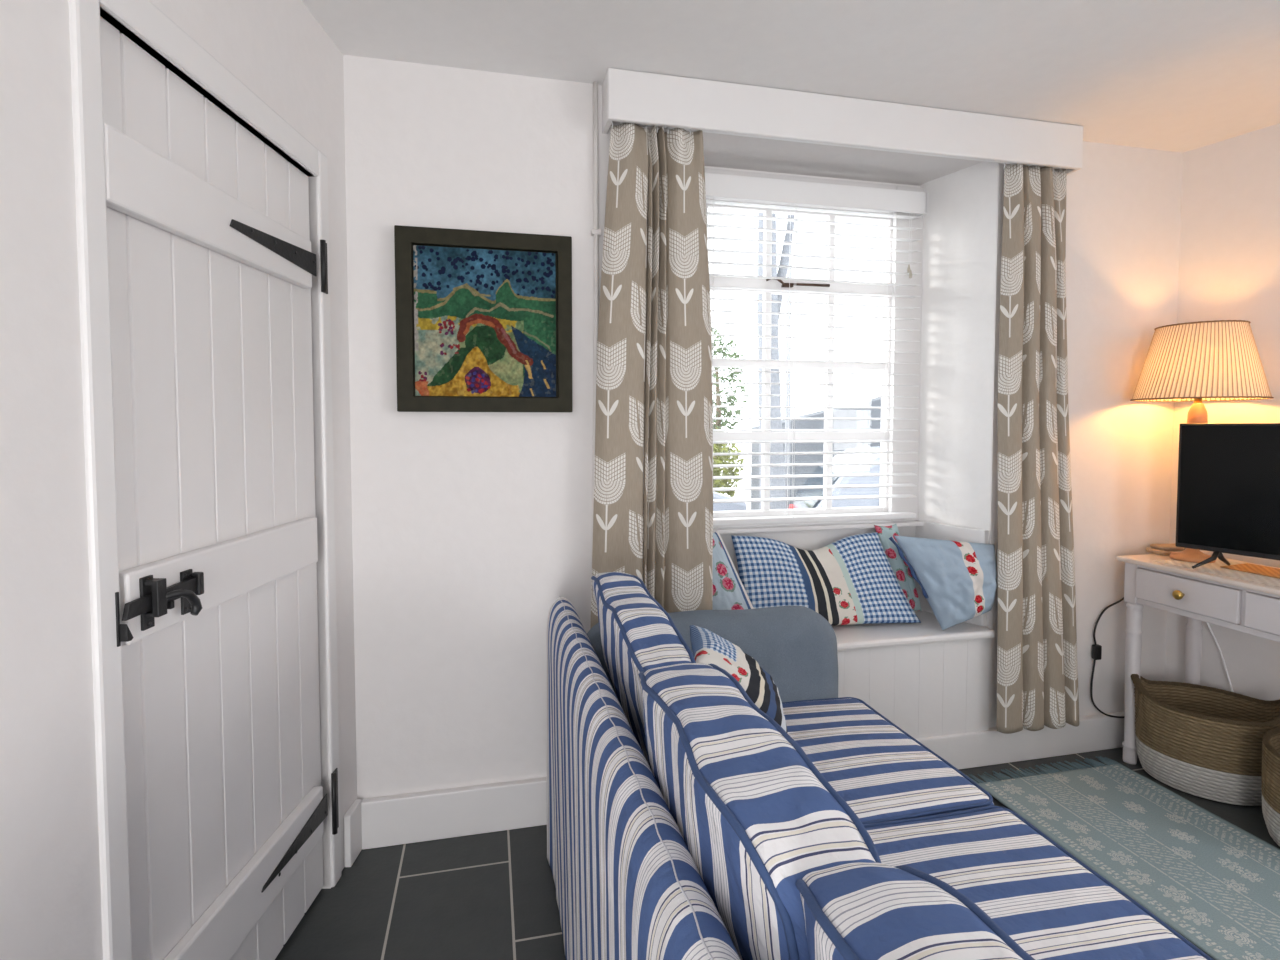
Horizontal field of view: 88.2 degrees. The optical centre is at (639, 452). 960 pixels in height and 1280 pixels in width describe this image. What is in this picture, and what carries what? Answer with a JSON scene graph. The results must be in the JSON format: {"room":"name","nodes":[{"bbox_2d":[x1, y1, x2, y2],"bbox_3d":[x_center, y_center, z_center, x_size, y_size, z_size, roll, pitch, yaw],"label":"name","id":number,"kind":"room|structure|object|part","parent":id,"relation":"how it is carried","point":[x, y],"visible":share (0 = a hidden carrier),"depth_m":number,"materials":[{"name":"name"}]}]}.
{"room":"living room","nodes":[
{"label":"living room","id":0,"kind":"room"},
{"bbox_2d":[0,0,356,959],"bbox_3d":[-0.949,0.116,-0.242,0.300,2.290,4.900,0,2,-1],"label":"wall","id":1,"kind":"structure","parent":0,"point":[50,886],"depth_m":0.93,"materials":[{"name":"paint"}]},
{"bbox_2d":[115,592,132,646],"bbox_3d":[-0.806,0.259,1.029,0.018,0.085,0.016,0,2,-1],"label":"latch catch","id":2,"kind":"object","parent":1,"relation":"attached to","point":[123,633],"visible":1,"depth_m":1.02,"materials":[{"name":"black metal"}]},
{"bbox_2d":[69,0,341,959],"bbox_3d":[-0.852,0.213,1.385,0.070,1.955,0.802,0,2,-1],"label":"trim","id":3,"kind":"structure","parent":1,"relation":"attached to","point":[143,18],"depth_m":1.01,"materials":[{"name":"white wood"}]},
{"bbox_2d":[100,16,338,959],"bbox_3d":[-0.822,0.243,1.393,0.104,1.870,0.740,0,2,-1],"label":"door","id":4,"kind":"structure","parent":1,"relation":"in","point":[212,263],"depth_m":1.28,"materials":[{"name":"white paint"}]},
{"bbox_3d":[-0.809,0.246,1.083,0.005,0.086,0.026,0,2,-1],"label":"latch plate","id":5,"kind":"part","parent":4,"relation":"part of","materials":[{"name":"black metal"}]},
{"bbox_3d":[-0.780,0.258,1.122,0.022,0.054,0.074,1,3,20],"label":"latch handle","id":6,"kind":"part","parent":4,"relation":"part of","materials":[{"name":"black metal"}]},
{"bbox_3d":[-0.811,0.249,1.181,0.005,0.077,0.028,0,2,-1],"label":"latch plate","id":7,"kind":"part","parent":4,"relation":"part of","materials":[{"name":"black metal"}]},
{"bbox_3d":[-0.821,-0.481,1.720,0.004,0.132,0.023,0,2,-1],"label":"hinge plate","id":8,"kind":"part","parent":4,"relation":"part of","materials":[{"name":"black metal"}]},
{"bbox_3d":[-0.821,0.937,1.781,0.004,0.164,0.023,0,2,-1],"label":"hinge plate","id":9,"kind":"part","parent":4,"relation":"part of","materials":[{"name":"black metal"}]},
{"bbox_2d":[343,799,361,866],"bbox_3d":[-0.825,1.095,1.900,0.020,0.150,0.086,0,2,-1],"label":"baseboard","id":10,"kind":"structure","parent":1,"relation":"attached to","point":[352,818],"depth_m":1.88,"materials":[{"name":"white wood"}]},
{"bbox_2d":[343,55,1182,799],"bbox_3d":[0.612,-0.001,2.465,3.500,2.290,0.435,-1,3,-13],"label":"wall","id":11,"kind":"structure","parent":0,"point":[468,527],"depth_m":2.03,"materials":[{"name":"paint"}]},
{"bbox_2d":[361,777,546,849],"bbox_3d":[-0.346,1.092,2.055,0.972,0.142,0.026,-1,3,-13],"label":"baseboard","id":12,"kind":"structure","parent":11,"relation":"attached to","point":[392,820],"depth_m":1.99,"materials":[{"name":"white wood"}]},
{"bbox_2d":[394,225,571,411],"bbox_3d":[-0.456,-0.385,1.959,0.506,0.529,0.035,-1,3,-13],"label":"painting","id":13,"kind":"object","parent":11,"relation":"attached to","point":[484,318],"visible":1,"depth_m":1.95,"materials":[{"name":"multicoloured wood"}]},
{"bbox_2d":[591,81,600,584],"bbox_3d":[-0.138,-0.052,2.055,0.036,2.148,0.024,-1,3,-13],"label":"pipe","id":14,"kind":"object","parent":11,"relation":"attached to","point":[595,232],"visible":0.56,"depth_m":2.03,"materials":[{"name":"metal"}]},
{"bbox_2d":[705,168,923,526],"bbox_3d":[0.639,-0.383,2.575,1.030,1.335,0.102,-1,3,-13],"label":"window","id":15,"kind":"structure","parent":11,"relation":"in","point":[898,504],"depth_m":2.61,"materials":[{"name":"white wood"}]},
{"bbox_2d":[705,173,926,524],"bbox_3d":[0.631,-0.366,2.491,0.957,1.262,0.073,-1,3,-13],"label":"blind","id":16,"kind":"object","parent":15,"relation":"attached to","point":[716,185],"visible":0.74,"depth_m":2.48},
{"bbox_3d":[0.263,-0.344,2.417,0.008,1.200,0.054,-1,3,-13],"label":"ladder cord","id":17,"kind":"part","parent":16,"relation":"part of","materials":[{"name":"white fabric"}]},
{"bbox_3d":[0.576,-0.347,2.489,0.008,1.200,0.054,-1,3,-13],"label":"ladder cord","id":18,"kind":"part","parent":16,"relation":"part of","materials":[{"name":"white fabric"}]},
{"bbox_3d":[0.628,0.254,2.527,0.945,0.020,0.048,-1,3,-13],"label":"rail","id":19,"kind":"part","parent":16,"relation":"part of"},
{"bbox_3d":[0.980,-0.351,2.582,0.008,1.200,0.054,-1,3,-13],"label":"ladder cord","id":20,"kind":"part","parent":16,"relation":"part of","materials":[{"name":"white fabric"}]},
{"bbox_3d":[1.043,-0.700,2.551,0.020,0.050,0.011,-1,3,-13],"label":"cord pull","id":21,"kind":"part","parent":16,"relation":"part of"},
{"bbox_3d":[1.043,-0.815,2.546,0.010,0.230,0.002,-1,3,-13],"label":"pull cord","id":22,"kind":"part","parent":16,"relation":"part of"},
{"bbox_2d":[713,520,922,533],"bbox_3d":[0.626,0.287,2.545,1.018,0.017,0.080,-1,3,-13],"label":"trim","id":23,"kind":"structure","parent":11,"relation":"attached to","point":[900,523],"depth_m":2.53,"materials":[{"name":"white wood"}]},
{"bbox_2d":[602,68,1082,174],"bbox_3d":[0.715,-1.059,2.166,1.683,0.146,0.108,-1,3,-13],"label":"pelmet","id":24,"kind":"object","parent":11,"relation":"attached to","point":[628,96],"visible":0.92,"depth_m":2.09,"materials":[{"name":"white wood"}]},
{"bbox_2d":[611,121,1060,171],"bbox_3d":[0.707,-1.001,2.173,1.627,0.031,0.012,-1,3,-13],"label":"track","id":25,"kind":"object","parent":24,"relation":"attached to","point":[689,130],"visible":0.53,"depth_m":2.16,"materials":[{"name":"white metal"}]},
{"bbox_2d":[590,123,712,628],"bbox_3d":[0.036,-0.211,2.041,0.394,1.557,0.086,-1,3,-13],"label":"curtain","id":26,"kind":"object","parent":25,"relation":"hanging from","point":[653,510],"visible":0.92,"depth_m":2.02,"materials":[{"name":"fabric"}]},
{"bbox_2d":[996,164,1078,733],"bbox_3d":[1.440,0.000,2.374,0.362,2.007,0.082,-1,3,-13],"label":"curtain","id":27,"kind":"object","parent":25,"relation":"hanging from","point":[1037,667],"visible":1,"depth_m":2.34,"materials":[{"name":"fabric"}]},
{"bbox_2d":[720,520,994,738],"bbox_3d":[0.673,0.654,2.411,1.182,0.737,0.336,-1,3,-13],"label":"window seat","id":28,"kind":"object","parent":11,"relation":"attached to","point":[926,679],"visible":0.28,"depth_m":2.37,"materials":[{"name":"white wood"}]},
{"bbox_2d":[713,531,753,609],"bbox_3d":[0.307,0.461,2.314,0.230,0.356,0.162,-1,3,-13],"label":"cushion","id":29,"kind":"object","parent":28,"relation":"on","point":[729,593],"visible":0.44,"depth_m":2.27,"materials":[{"name":"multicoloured fabric"}]},
{"bbox_3d":[0.636,0.465,2.557,0.980,0.340,0.018,-1,3,-13],"label":"panel","id":30,"kind":"part","parent":28,"relation":"part of","materials":[{"name":"white wood"}]},
{"bbox_2d":[731,532,920,625],"bbox_3d":[0.688,0.468,2.435,0.703,0.329,0.173,0,2,-9],"label":"cushion","id":31,"kind":"object","parent":28,"relation":"on","point":[850,580],"visible":0.81,"depth_m":2.39,"materials":[{"name":"fabric"}]},
{"bbox_2d":[874,524,921,610],"bbox_3d":[0.997,0.446,2.553,0.161,0.330,0.081,2,3,42],"label":"cushion","id":32,"kind":"object","parent":28,"relation":"on","point":[901,570],"visible":0.77,"depth_m":2.53,"materials":[{"name":"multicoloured fabric"}]},
{"bbox_3d":[0.678,0.656,2.393,1.180,0.029,0.300,-1,3,-13],"label":"lid","id":33,"kind":"part","parent":28,"relation":"part of","materials":[{"name":"white wood"}]},
{"bbox_3d":[0.702,0.852,2.293,1.182,0.350,0.022,-1,3,-13],"label":"panel","id":34,"kind":"part","parent":28,"relation":"part of","materials":[{"name":"white wood"}]},
{"bbox_2d":[889,536,996,629],"bbox_3d":[1.105,0.475,2.411,0.366,0.320,0.181,0,3,11],"label":"cushion","id":35,"kind":"object","parent":28,"relation":"on","point":[957,579],"visible":1,"depth_m":2.36,"materials":[{"name":"blue fabric"}]},
{"bbox_3d":[0.988,0.422,2.429,0.150,0.210,0.019,2,3,45],"label":"ribbon trim","id":36,"kind":"part","parent":35,"relation":"part of","materials":[{"name":"blue fabric"}]},
{"bbox_3d":[1.191,0.457,2.550,0.029,0.356,0.307,-2,3,-32],"label":"panel","id":37,"kind":"part","parent":28,"relation":"part of","materials":[{"name":"white wood"}]},
{"bbox_2d":[1090,597,1124,717],"bbox_3d":[1.853,0.721,2.537,0.265,0.602,0.035,0,3,-11],"label":"cable","id":38,"kind":"object","parent":11,"relation":"attached to","point":[1096,649],"visible":0.7,"depth_m":2.52,"materials":[{"name":"black plastic"}]},
{"bbox_2d":[1092,644,1101,659],"bbox_3d":[1.744,0.762,2.520,0.028,0.056,0.022,-1,3,-13],"label":"switch","id":39,"kind":"object","parent":38,"relation":"attached to","point":[1096,649],"depth_m":2.51,"materials":[{"name":"black plastic"}]},
{"bbox_2d":[275,747,1279,959],"bbox_3d":[1.196,1.283,0.434,5.700,0.100,4.800,-1,3,-13],"label":"floor","id":40,"kind":"structure","parent":0,"point":[491,895],"depth_m":1.74,"materials":[{"name":"tile"}]},
{"bbox_2d":[546,572,1212,959],"bbox_3d":[0.394,0.761,1.007,0.901,0.882,2.160,-1,3,-13],"label":"sofa","id":41,"kind":"object","parent":40,"relation":"on","point":[685,822],"visible":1,"depth_m":0.98,"materials":[{"name":"blue fabric"}]},
{"bbox_2d":[592,572,690,766],"bbox_3d":[0.041,0.522,1.457,0.236,0.443,0.641,-1,3,-13],"label":"cushion","id":42,"kind":"object","parent":41,"relation":"on","point":[637,633],"depth_m":1.33,"materials":[{"name":"blue fabric"}]},
{"bbox_3d":[0.214,0.812,1.956,0.786,0.687,0.236,-1,3,-13],"label":"arm","id":43,"kind":"part","parent":41,"relation":"part of","materials":[{"name":"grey fabric"}]},
{"bbox_2d":[690,625,786,731],"bbox_3d":[0.242,0.564,1.642,0.227,0.212,0.302,0,2,1],"label":"cushion","id":44,"kind":"object","parent":41,"relation":"on","point":[708,647],"visible":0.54,"depth_m":1.57,"materials":[{"name":"fabric"}]},
{"bbox_2d":[641,663,875,959],"bbox_3d":[0.159,0.548,0.884,0.257,0.439,0.572,-1,3,-13],"label":"cushion","id":45,"kind":"object","parent":41,"relation":"on","point":[753,822],"depth_m":0.70,"materials":[{"name":"blue fabric"}]},
{"bbox_2d":[782,698,993,821],"bbox_3d":[0.377,0.789,1.591,0.671,0.163,0.566,-1,3,-13],"label":"seat cushion","id":46,"kind":"object","parent":41,"relation":"on","point":[882,772],"depth_m":1.51,"materials":[{"name":"blue fabric"}]},
{"bbox_2d":[800,862,1022,959],"bbox_3d":[0.304,0.570,0.366,0.255,0.438,0.603,-1,3,-13],"label":"cushion","id":47,"kind":"object","parent":41,"relation":"on","point":[849,910],"depth_m":0.52,"materials":[{"name":"blue fabric"}]},
{"bbox_2d":[865,808,1206,959],"bbox_3d":[0.505,0.812,1.030,0.670,0.162,0.583,-1,3,-13],"label":"seat cushion","id":48,"kind":"object","parent":41,"relation":"on","point":[1053,905],"depth_m":1.12,"materials":[{"name":"blue fabric"}]},
{"bbox_2d":[966,756,1279,959],"bbox_3d":[1.605,1.169,1.718,0.613,0.011,1.425,-1,3,-13],"label":"rug","id":49,"kind":"object","parent":40,"relation":"on","point":[1214,882],"visible":1,"depth_m":1.92,"materials":[{"name":"teal fabric"}]},
{"bbox_2d":[1116,554,1279,764],"bbox_3d":[2.024,0.780,2.079,0.381,0.762,0.872,-1,3,-13],"label":"console table","id":50,"kind":"object","parent":40,"relation":"on","point":[1253,608],"visible":0.84,"depth_m":2.26,"materials":[{"name":"grey paint"}]},
{"bbox_3d":[1.814,0.848,2.432,0.052,0.597,0.052,-1,3,-13],"label":"leg","id":51,"kind":"part","parent":50,"relation":"part of","materials":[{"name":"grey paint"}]},
{"bbox_2d":[1146,547,1182,555],"bbox_3d":[1.997,0.372,2.481,0.140,0.018,0.080,0,2,1],"label":"magazine","id":52,"kind":"object","parent":50,"relation":"on","point":[1149,549],"visible":0.44,"depth_m":2.45,"materials":[{"name":"paper"}]},
{"bbox_2d":[1150,544,1185,549],"bbox_3d":[2.003,0.355,2.481,0.128,0.014,0.068,0,2,-4],"label":"magazine","id":53,"kind":"object","parent":52,"relation":"on","point":[1158,546],"visible":0.63,"depth_m":2.45,"materials":[{"name":"paper"}]},
{"bbox_3d":[1.810,0.478,2.217,0.033,0.032,0.032,-1,3,-13],"label":"knob","id":54,"kind":"part","parent":50,"relation":"part of","materials":[{"name":"gold metal"}]},
{"bbox_3d":[1.839,0.477,2.224,0.026,0.107,0.334,-1,3,-13],"label":"drawer","id":55,"kind":"part","parent":50,"relation":"part of","materials":[{"name":"grey paint"}]},
{"bbox_3d":[2.089,0.845,2.495,0.052,0.597,0.052,-1,3,-13],"label":"leg","id":56,"kind":"part","parent":50,"relation":"part of","materials":[{"name":"grey paint"}]},
{"bbox_2d":[1154,559,1279,586],"bbox_3d":[2.030,0.400,2.027,0.260,0.002,0.720,-1,3,-13],"label":"table runner","id":57,"kind":"object","parent":50,"relation":"on","point":[1214,568],"visible":0.5,"depth_m":2.17,"materials":[{"name":"beige fabric"}]},
{"bbox_2d":[1130,320,1273,562],"bbox_3d":[1.975,-0.032,2.343,0.386,0.831,0.387,-1,3,-13],"label":"table lamp","id":58,"kind":"object","parent":57,"relation":"on","point":[1215,360],"visible":0.95,"depth_m":2.22,"materials":[{"name":"beige fabric"}]},
{"bbox_3d":[1.976,-0.316,2.331,0.380,0.257,0.380,-1,3,-13],"label":"lamp shade","id":59,"kind":"part","parent":58,"relation":"part of","materials":[{"name":"beige fabric"}]},
{"bbox_3d":[1.976,-0.189,2.337,0.387,0.006,0.387,-1,3,-13],"label":"shade trim","id":60,"kind":"part","parent":58,"relation":"part of","materials":[{"name":"beige fabric"}]},
{"bbox_3d":[1.976,-0.444,2.326,0.259,0.006,0.259,-1,3,-13],"label":"shade trim","id":61,"kind":"part","parent":58,"relation":"part of","materials":[{"name":"beige fabric"}]},
{"bbox_2d":[1220,563,1279,578],"bbox_3d":[2.118,0.398,1.991,0.185,0.003,0.590,-1,3,-13],"label":"woven mat","id":62,"kind":"object","parent":57,"relation":"on","point":[1250,568],"visible":1,"depth_m":2.19,"materials":[{"name":"orange wicker"}]},
{"bbox_2d":[1175,423,1279,568],"bbox_3d":[2.046,0.154,1.980,0.164,0.483,0.730,-1,3,-29],"label":"television","id":63,"kind":"object","parent":62,"relation":"on","point":[1228,487],"visible":1,"depth_m":2.17,"materials":[{"name":"black plastic"}]},
{"bbox_2d":[1206,622,1232,691],"bbox_3d":[2.148,0.821,2.432,0.020,0.591,0.168,-1,3,-30],"label":"cable","id":64,"kind":"object","parent":50,"relation":"hanging from","point":[1217,644],"visible":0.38,"depth_m":2.43,"materials":[{"name":"plastic"}]},
{"bbox_3d":[1.923,0.493,1.861,0.026,0.107,0.374,-1,3,-13],"label":"drawer","id":65,"kind":"part","parent":50,"relation":"part of","materials":[{"name":"grey paint"}]},
{"bbox_2d":[1131,674,1279,805],"bbox_3d":[1.975,0.981,2.301,0.378,0.338,0.371,0,2,-9],"label":"basket","id":66,"kind":"object","parent":40,"relation":"on","point":[1201,741],"visible":0.85,"depth_m":2.23,"materials":[{"name":"brown wicker"}]},
{"bbox_3d":[1.814,0.834,2.407,0.042,0.050,0.148,2,3,34],"label":"handle","id":67,"kind":"part","parent":66,"relation":"part of","materials":[{"name":"brown wicker"}]},
{"bbox_2d":[1261,728,1279,845],"bbox_3d":[2.041,0.998,1.924,0.406,0.337,0.355,-1,3,-13],"label":"basket","id":68,"kind":"object","parent":40,"relation":"on","point":[1270,775],"visible":1,"depth_m":1.96,"materials":[{"name":"brown wicker"}]},
{"bbox_2d":[301,0,1279,152],"bbox_3d":[1.218,-1.111,0.234,6.100,0.120,5.000,-1,3,-13],"label":"ceiling","id":69,"kind":"structure","parent":0,"point":[1181,76],"depth_m":1.81,"materials":[{"name":"paint"}]},
{"bbox_2d":[916,711,1124,769],"bbox_3d":[1.102,1.085,2.388,2.000,0.128,0.030,-1,3,-13],"label":"baseboard","id":70,"kind":"structure","parent":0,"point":[991,746],"depth_m":2.45,"materials":[{"name":"white wood"}]},
{"bbox_2d":[1165,123,1279,700],"bbox_3d":[3.255,0.079,0.601,0.250,2.290,4.600,-1,3,-27],"label":"wall","id":71,"kind":"structure","parent":0,"point":[1229,251],"depth_m":2.41,"materials":[{"name":"paint"}]},
{"label":"outside","id":72,"kind":"structure","parent":0,"visible":0},
{"bbox_2d":[720,450,750,509],"bbox_3d":[1.064,0.801,22.120,40.000,0.100,37.480,-1,3,-13],"label":"ground","id":73,"kind":"structure","parent":72,"point":[746,494],"depth_m":19.55,"materials":[{"name":"white"}]},
{"bbox_2d":[713,428,743,496],"bbox_3d":[1.073,0.411,10.596,1.242,1.679,0.973,-1,3,-13],"label":"bush","id":74,"kind":"object","parent":73,"relation":"on","point":[717,448],"visible":0.26,"depth_m":10.44,"materials":[{"name":"green plant"}]},
{"bbox_2d":[712,325,747,487],"bbox_3d":[1.391,-0.567,12.001,1.154,3.506,1.209,1,3,17],"label":"leafy tree","id":75,"kind":"object","parent":73,"relation":"on","point":[718,424],"visible":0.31,"depth_m":11.88,"materials":[{"name":"green plant"}]},
{"bbox_3d":[1.391,-0.278,12.017,0.166,2.928,0.148,0,2,10],"label":"stem","id":76,"kind":"part","parent":75,"relation":"part of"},
{"bbox_2d":[713,491,746,510],"bbox_3d":[-0.864,0.567,8.241,4.110,1.560,1.615,-1,3,-13],"label":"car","id":77,"kind":"object","parent":73,"relation":"on","point":[738,505],"visible":0.02,"depth_m":7.87,"materials":[{"name":"silver metal"}]},
{"bbox_2d":[757,212,794,509],"bbox_3d":[1.191,-0.567,5.593,0.434,4.053,0.309,-1,3,-13],"label":"tree","id":78,"kind":"object","parent":73,"relation":"on","point":[775,307],"visible":0.27,"depth_m":5.51,"materials":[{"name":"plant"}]},
{"bbox_2d":[784,215,791,508],"bbox_3d":[1.742,-1.633,7.729,0.070,6.000,0.067,-1,3,-13],"label":"pole","id":79,"kind":"object","parent":73,"relation":"on","point":[789,271],"visible":0.33,"depth_m":7.74,"materials":[{"name":"grey metal"}]},
{"bbox_2d":[751,397,880,509],"bbox_3d":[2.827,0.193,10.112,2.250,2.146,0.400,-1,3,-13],"label":"building","id":80,"kind":"structure","parent":73,"relation":"on","point":[874,402],"depth_m":9.89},
{"bbox_2d":[789,446,879,508],"bbox_3d":[3.422,0.686,6.392,3.746,1.480,1.612,0,2,8],"label":"car","id":81,"kind":"object","parent":73,"relation":"on","point":[840,458],"visible":0.06,"depth_m":5.84,"materials":[{"name":"silver metal"}]}
]}

